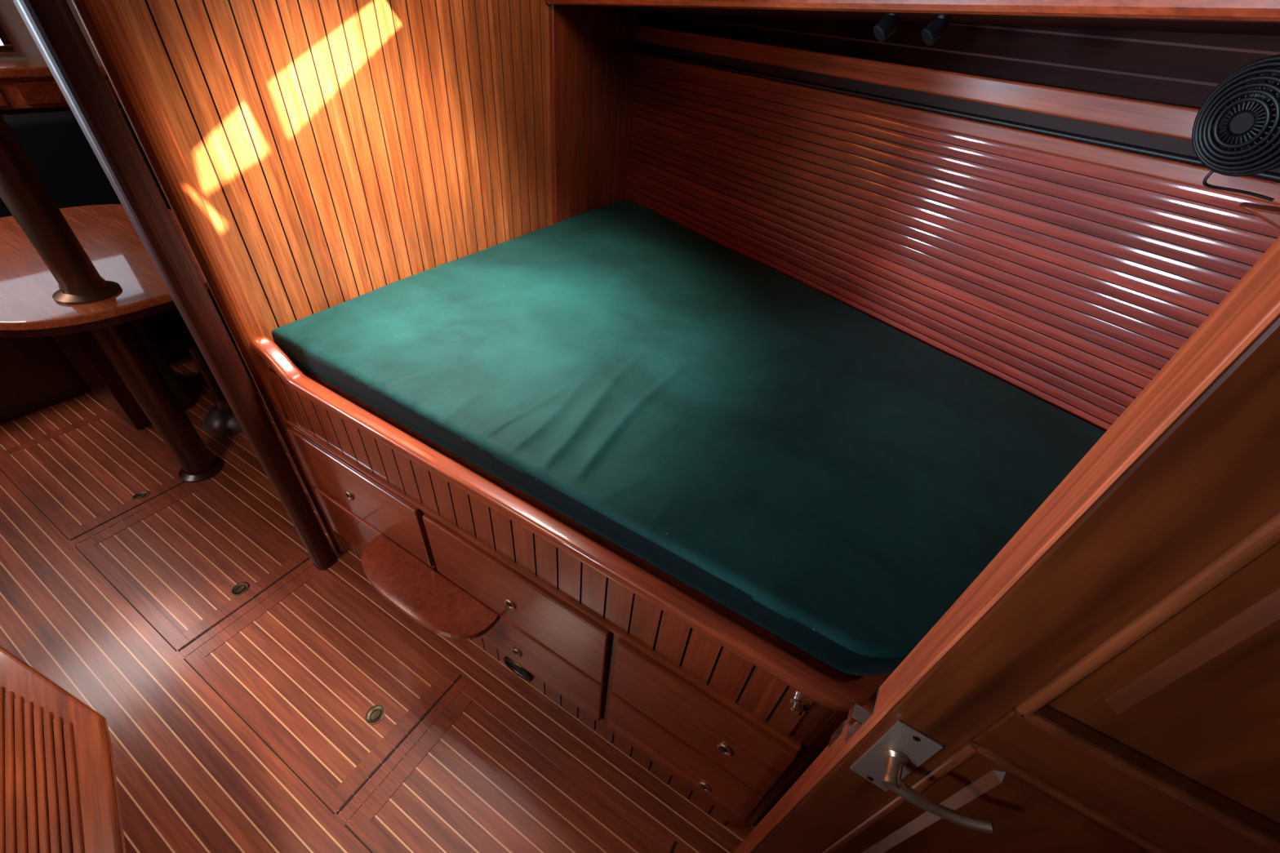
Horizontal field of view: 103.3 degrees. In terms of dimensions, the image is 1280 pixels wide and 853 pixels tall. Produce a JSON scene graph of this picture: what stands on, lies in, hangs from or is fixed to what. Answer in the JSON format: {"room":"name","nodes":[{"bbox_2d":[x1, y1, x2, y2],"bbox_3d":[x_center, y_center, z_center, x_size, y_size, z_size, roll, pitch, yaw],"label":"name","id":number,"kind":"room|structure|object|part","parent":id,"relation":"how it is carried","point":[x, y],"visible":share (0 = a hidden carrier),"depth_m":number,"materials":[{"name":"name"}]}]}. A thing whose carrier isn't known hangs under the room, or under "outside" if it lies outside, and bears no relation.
{"room":"ship interior","nodes":[
{"label":"ship interior","id":0,"kind":"room"},
{"bbox_2d":[0,0,99,59],"bbox_3d":[-3.398,-1.363,2.317,0.050,2.050,4.200,25,43,21],"label":"wall","id":1,"kind":"structure","parent":0,"point":[11,22],"depth_m":2.49,"materials":[{"name":"brown wood"}]},
{"bbox_2d":[0,24,11,45],"bbox_3d":[-3.061,-1.960,2.371,0.020,0.280,0.030,25,43,21],"label":"frame","id":2,"kind":"object","parent":1,"relation":"attached to","point":[4,39],"visible":1,"depth_m":2.44,"materials":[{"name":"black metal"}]},
{"bbox_2d":[0,44,16,53],"bbox_3d":[-3.264,-1.656,2.218,0.020,0.030,0.760,25,43,21],"label":"frame","id":3,"kind":"object","parent":1,"relation":"attached to","point":[3,49],"visible":1,"depth_m":2.46,"materials":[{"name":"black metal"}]},
{"bbox_2d":[116,0,641,342],"bbox_3d":[-0.571,-0.816,2.056,0.072,2.050,2.030,25,43,21],"label":"bulkhead","id":4,"kind":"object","parent":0,"point":[335,152],"depth_m":1.51,"materials":[{"name":"brown wood"}]},
{"bbox_2d":[71,0,348,553],"bbox_3d":[-1.094,-0.310,1.370,0.079,2.050,0.068,25,43,21],"label":"trim","id":5,"kind":"structure","parent":4,"relation":"attached to","point":[105,24],"depth_m":1.15,"materials":[{"name":"brown wood"}]},
{"bbox_2d":[0,355,764,852],"bbox_3d":[-1.301,0.446,2.077,5.100,0.055,4.200,25,43,21],"label":"floor","id":6,"kind":"structure","parent":0,"point":[192,776],"depth_m":1.62,"materials":[{"name":"brown wood"}]},
{"bbox_2d":[0,58,122,114],"bbox_3d":[-3.197,-1.092,2.621,0.270,1.285,2.750,25,43,21],"label":"cabinet","id":7,"kind":"object","parent":6,"relation":"on","point":[26,86],"visible":0.12,"depth_m":2.42,"materials":[{"name":"brown wood"}]},
{"bbox_2d":[0,645,126,852],"bbox_3d":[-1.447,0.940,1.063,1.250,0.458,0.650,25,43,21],"label":"louvered door","id":8,"kind":"structure","parent":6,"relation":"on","point":[59,793],"depth_m":1.03,"materials":[{"name":"brown wood"}]},
{"bbox_2d":[0,113,223,482],"bbox_3d":[-2.137,-0.818,1.837,1.170,2.050,0.900,25,43,21],"label":"table","id":9,"kind":"object","parent":6,"relation":"on","point":[83,277],"visible":0.73,"depth_m":1.82,"materials":[{"name":"brown wood"}]},
{"bbox_3d":[-1.916,-0.108,2.006,0.160,0.785,0.160,25,43,21],"label":"leg","id":10,"kind":"part","parent":9,"relation":"part of","materials":[{"name":"brown wood"}]},
{"bbox_2d":[0,106,251,424],"bbox_3d":[-2.133,-0.529,2.237,2.390,1.100,2.750,25,43,21],"label":"settee","id":11,"kind":"object","parent":6,"relation":"on","point":[36,375],"visible":0.02,"depth_m":2.48,"materials":[{"name":"black leather"}]},
{"bbox_3d":[-3.407,-0.828,2.007,0.150,0.580,1.220,25,43,21],"label":"backrest","id":12,"kind":"part","parent":11,"relation":"part of","materials":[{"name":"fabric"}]},
{"bbox_3d":[-2.729,-1.494,2.909,0.150,0.580,1.360,25,43,21],"label":"backrest","id":13,"kind":"part","parent":11,"relation":"part of","materials":[{"name":"fabric"}]},
{"bbox_3d":[-1.442,-0.736,2.727,1.720,0.120,1.150,25,43,21],"label":"seat","id":14,"kind":"part","parent":11,"relation":"part of","materials":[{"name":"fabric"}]},
{"bbox_3d":[-2.086,0.290,2.116,0.056,0.003,0.056,25,43,21],"label":"lift plate","id":15,"kind":"part","parent":6,"relation":"part of","materials":[{"name":"gold metal"}]},
{"bbox_2d":[12,0,337,570],"bbox_3d":[-1.124,-0.263,1.309,0.070,2.050,0.074,25,43,21],"label":"support post","id":16,"kind":"object","parent":6,"relation":"on","point":[53,26],"visible":1,"depth_m":1.14,"materials":[{"name":"brown wood"}]},
{"bbox_2d":[186,342,243,436],"bbox_3d":[-2.000,-0.194,2.377,0.240,0.430,0.240,25,43,21],"label":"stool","id":17,"kind":"object","parent":6,"relation":"on","point":[220,420],"visible":0.66,"depth_m":2.41,"materials":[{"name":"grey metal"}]},
{"bbox_3d":[-1.994,-0.243,2.336,0.044,0.300,0.044,25,43,21],"label":"stem","id":18,"kind":"part","parent":17,"relation":"part of","materials":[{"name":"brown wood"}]},
{"bbox_3d":[-1.455,0.591,1.842,0.056,0.003,0.056,25,43,21],"label":"lift plate","id":19,"kind":"part","parent":6,"relation":"part of","materials":[{"name":"gold metal"}]},
{"bbox_3d":[-0.820,0.892,1.567,0.056,0.003,0.056,25,43,21],"label":"lift plate","id":20,"kind":"part","parent":6,"relation":"part of","materials":[{"name":"gold metal"}]},
{"bbox_2d":[266,363,862,828],"bbox_3d":[0.334,0.119,1.987,2.285,0.865,1.950,25,43,21],"label":"base","id":21,"kind":"object","parent":6,"relation":"on","point":[731,738],"visible":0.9,"depth_m":1.25,"materials":[{"name":"brown wood"}]},
{"bbox_3d":[-0.864,0.210,1.565,0.580,0.254,0.022,25,43,21],"label":"drawer","id":22,"kind":"part","parent":21,"relation":"part of","materials":[{"name":"brown wood"}]},
{"bbox_3d":[-0.887,0.408,1.728,0.580,0.230,0.022,25,43,21],"label":"drawer","id":23,"kind":"part","parent":21,"relation":"part of","materials":[{"name":"brown wood"}]},
{"bbox_2d":[361,533,499,639],"bbox_3d":[-0.653,0.484,1.493,0.506,0.022,0.137,25,43,21],"label":"step","id":24,"kind":"structure","parent":21,"relation":"attached to","point":[415,588],"depth_m":1.48,"materials":[{"name":"brown wood"}]},
{"bbox_3d":[-0.338,0.451,1.347,0.604,0.254,0.022,25,43,21],"label":"drawer","id":25,"kind":"part","parent":21,"relation":"part of","materials":[{"name":"brown wood"}]},
{"bbox_2d":[503,656,533,681],"bbox_3d":[-0.396,0.788,1.646,0.122,0.078,0.013,25,43,21],"label":"vent","id":26,"kind":"object","parent":21,"relation":"attached to","point":[517,669],"depth_m":1.64,"materials":[{"name":"black metal"}]},
{"bbox_3d":[-0.415,0.501,1.462,1.677,0.520,0.014,25,43,21],"label":"frame","id":27,"kind":"part","parent":21,"relation":"part of","materials":[{"name":"brown wood"}]},
{"bbox_3d":[-0.361,0.649,1.511,0.604,0.230,0.022,25,43,21],"label":"drawer","id":28,"kind":"part","parent":21,"relation":"part of","materials":[{"name":"brown wood"}]},
{"bbox_3d":[-0.395,0.306,1.294,1.677,0.017,0.018,25,43,21],"label":"rail","id":29,"kind":"part","parent":21,"relation":"part of","materials":[{"name":"brown wood"}]},
{"bbox_2d":[249,334,891,712],"bbox_3d":[0.098,0.191,1.122,2.472,0.113,0.694,9,39,3],"label":"trim","id":30,"kind":"structure","parent":21,"relation":"attached to","point":[828,691],"depth_m":1.04,"materials":[{"name":"brown wood"}]},
{"bbox_3d":[0.099,0.861,1.321,0.422,0.230,0.022,25,43,21],"label":"drawer","id":31,"kind":"part","parent":21,"relation":"part of","materials":[{"name":"brown wood"}]},
{"bbox_2d":[271,198,1105,675],"bbox_3d":[0.393,-0.283,1.707,2.248,0.118,1.886,25,43,21],"label":"mattress","id":32,"kind":"object","parent":21,"relation":"on","point":[831,477],"visible":0.86,"depth_m":1.29,"materials":[{"name":"teal fabric"}]},
{"bbox_3d":[0.122,0.663,1.157,0.422,0.254,0.022,25,43,21],"label":"drawer","id":33,"kind":"part","parent":21,"relation":"part of","materials":[{"name":"brown wood"}]},
{"bbox_2d":[751,313,1279,852],"bbox_3d":[0.312,0.450,0.682,0.072,1.970,0.055,25,43,21],"label":"stile","id":34,"kind":"object","parent":6,"relation":"on","point":[1211,478],"visible":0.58,"depth_m":0.37,"materials":[{"name":"brown wood"}]},
{"bbox_2d":[733,235,1279,852],"bbox_3d":[0.279,0.435,0.696,0.004,1.970,0.053,25,43,21],"label":"edge lipping","id":35,"kind":"object","parent":34,"relation":"attached to","point":[1250,307],"visible":0.92,"depth_m":0.36,"materials":[{"name":"brown wood"}]},
{"bbox_2d":[827,542,1279,852],"bbox_3d":[0.520,0.555,0.577,0.620,1.700,0.108,25,43,21],"label":"door","id":36,"kind":"structure","parent":34,"relation":"attached to","point":[903,748],"depth_m":0.44,"materials":[{"name":"brown wood"}]},
{"bbox_3d":[0.287,0.448,0.736,0.004,0.060,0.022,25,43,21],"label":"hook plate","id":37,"kind":"part","parent":36,"relation":"part of","materials":[{"name":"wood"}]},
{"bbox_3d":[0.286,0.374,0.652,0.002,0.100,0.035,25,43,21],"label":"latch plate","id":38,"kind":"part","parent":36,"relation":"part of","materials":[{"name":"silver metal"}]},
{"bbox_3d":[0.303,0.399,0.609,0.048,0.156,0.004,25,43,21],"label":"plate","id":39,"kind":"part","parent":36,"relation":"part of","materials":[{"name":"silver metal"}]},
{"bbox_3d":[0.325,0.413,0.554,0.104,0.037,0.019,25,43,21],"label":"lever","id":40,"kind":"part","parent":36,"relation":"part of","materials":[{"name":"silver metal"}]},
{"bbox_3d":[0.539,0.816,0.783,0.530,1.040,0.019,25,43,21],"label":"panel","id":41,"kind":"part","parent":36,"relation":"part of","materials":[{"name":"brown wood"}]},
{"bbox_2d":[819,737,1172,852],"bbox_3d":[0.529,0.826,0.770,0.530,1.040,0.023,25,43,21],"label":"door frame","id":42,"kind":"structure","parent":36,"relation":"attached to","point":[1057,793],"depth_m":0.53,"materials":[{"name":"brown wood"}]},
{"bbox_3d":[0.539,0.816,0.783,0.440,0.950,0.039,25,43,21],"label":"lower raised field","id":43,"kind":"part","parent":36,"relation":"part of","materials":[{"name":"brown wood"}]},
{"bbox_3d":[0.589,0.389,0.429,0.530,0.075,0.055,25,43,21],"label":"middle rail","id":44,"kind":"part","parent":36,"relation":"part of","materials":[{"name":"brown wood"}]},
{"bbox_2d":[1014,511,1279,852],"bbox_3d":[0.609,0.145,0.207,0.530,0.585,0.023,25,43,21],"label":"door frame","id":45,"kind":"structure","parent":36,"relation":"attached to","point":[1200,797],"depth_m":0.42,"materials":[{"name":"brown wood"}]},
{"bbox_3d":[0.619,0.135,0.220,0.530,0.585,0.019,25,43,21],"label":"panel","id":46,"kind":"part","parent":36,"relation":"part of","materials":[{"name":"brown wood"}]},
{"bbox_3d":[0.619,0.135,0.220,0.440,0.495,0.039,25,43,21],"label":"upper raised field","id":47,"kind":"part","parent":36,"relation":"part of","materials":[{"name":"brown wood"}]},
{"bbox_2d":[626,10,1279,431],"bbox_3d":[0.734,-0.599,1.979,0.061,2.050,2.670,-23,48,-31],"label":"wall","id":48,"kind":"structure","parent":0,"point":[1072,284],"depth_m":1.51,"materials":[{"name":"brown wood"}]},
{"bbox_2d":[545,0,1279,45],"bbox_3d":[0.653,-1.041,1.137,0.588,0.310,2.500,-23,48,-31],"label":"locker","id":49,"kind":"object","parent":48,"relation":"attached to","point":[1256,17],"visible":1,"depth_m":0.98,"materials":[{"name":"brown wood"}]},
{"bbox_2d":[873,13,901,42],"bbox_3d":[0.535,-0.872,1.100,0.048,0.059,0.048,25,43,21],"label":"spotlight","id":50,"kind":"object","parent":49,"relation":"attached to","point":[889,24],"depth_m":1.09,"materials":[{"name":"black plastic"}]},
{"bbox_2d":[921,14,951,45],"bbox_3d":[0.636,-0.859,1.092,0.048,0.059,0.048,25,43,21],"label":"spotlight","id":51,"kind":"object","parent":49,"relation":"attached to","point":[938,27],"depth_m":1.08,"materials":[{"name":"black plastic"}]},
{"bbox_2d":[634,24,1199,140],"bbox_3d":[0.776,-1.066,1.536,0.040,0.057,2.620,-23,48,-31],"label":"rail","id":52,"kind":"object","parent":48,"relation":"attached to","point":[1170,120],"visible":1,"depth_m":1.40,"materials":[{"name":"brown wood"}]},
{"bbox_2d":[633,52,1279,204],"bbox_3d":[0.770,-0.998,1.594,0.035,0.038,2.620,-23,48,-31],"label":"rail","id":53,"kind":"object","parent":48,"relation":"attached to","point":[1185,173],"visible":0.9,"depth_m":1.37,"materials":[{"name":"brown wood"}]},
{"bbox_2d":[633,48,1279,181],"bbox_3d":[0.754,-1.012,1.565,0.012,0.012,2.580,-23,48,-31],"label":"trim","id":54,"kind":"structure","parent":48,"relation":"attached to","point":[1269,175],"depth_m":1.39,"materials":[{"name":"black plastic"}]},
{"bbox_2d":[635,40,1279,173],"bbox_3d":[0.778,-1.032,1.572,0.022,0.041,2.620,-23,48,-31],"label":"trim","id":55,"kind":"structure","parent":48,"relation":"attached to","point":[1131,137],"depth_m":1.43,"materials":[{"name":"brown wood"}]},
{"bbox_2d":[1191,53,1279,201],"bbox_3d":[1.090,-0.542,0.881,0.214,0.262,0.176,-24,48,-32],"label":"fan","id":56,"kind":"object","parent":48,"relation":"attached to","point":[1236,131],"visible":1,"depth_m":0.86,"materials":[{"name":"black plastic"}]},
{"bbox_3d":[1.048,-0.536,0.907,0.006,0.060,0.059,0,40,-8],"label":"blade","id":57,"kind":"part","parent":56,"relation":"part of","materials":[{"name":"black plastic"}]},
{"bbox_3d":[1.160,-0.504,0.928,0.116,0.156,0.057,25,43,21],"label":"power cord","id":58,"kind":"part","parent":56,"relation":"part of","materials":[{"name":"black plastic"}]},
{"bbox_3d":[1.064,-0.479,0.872,0.020,0.053,0.055,10,39,4],"label":"blade","id":59,"kind":"part","parent":56,"relation":"part of","materials":[{"name":"black plastic"}]},
{"bbox_3d":[1.038,-0.570,0.843,0.010,0.060,0.063,-24,48,-32],"label":"blade","id":60,"kind":"part","parent":56,"relation":"part of","materials":[{"name":"black plastic"}]},
{"bbox_2d":[1239,202,1279,229],"bbox_3d":[1.383,-0.349,1.014,0.066,0.103,0.337,-23,48,-31],"label":"trim","id":61,"kind":"structure","parent":48,"relation":"attached to","point":[1271,215],"depth_m":1.04,"materials":[{"name":"brown wood"}]}
]}

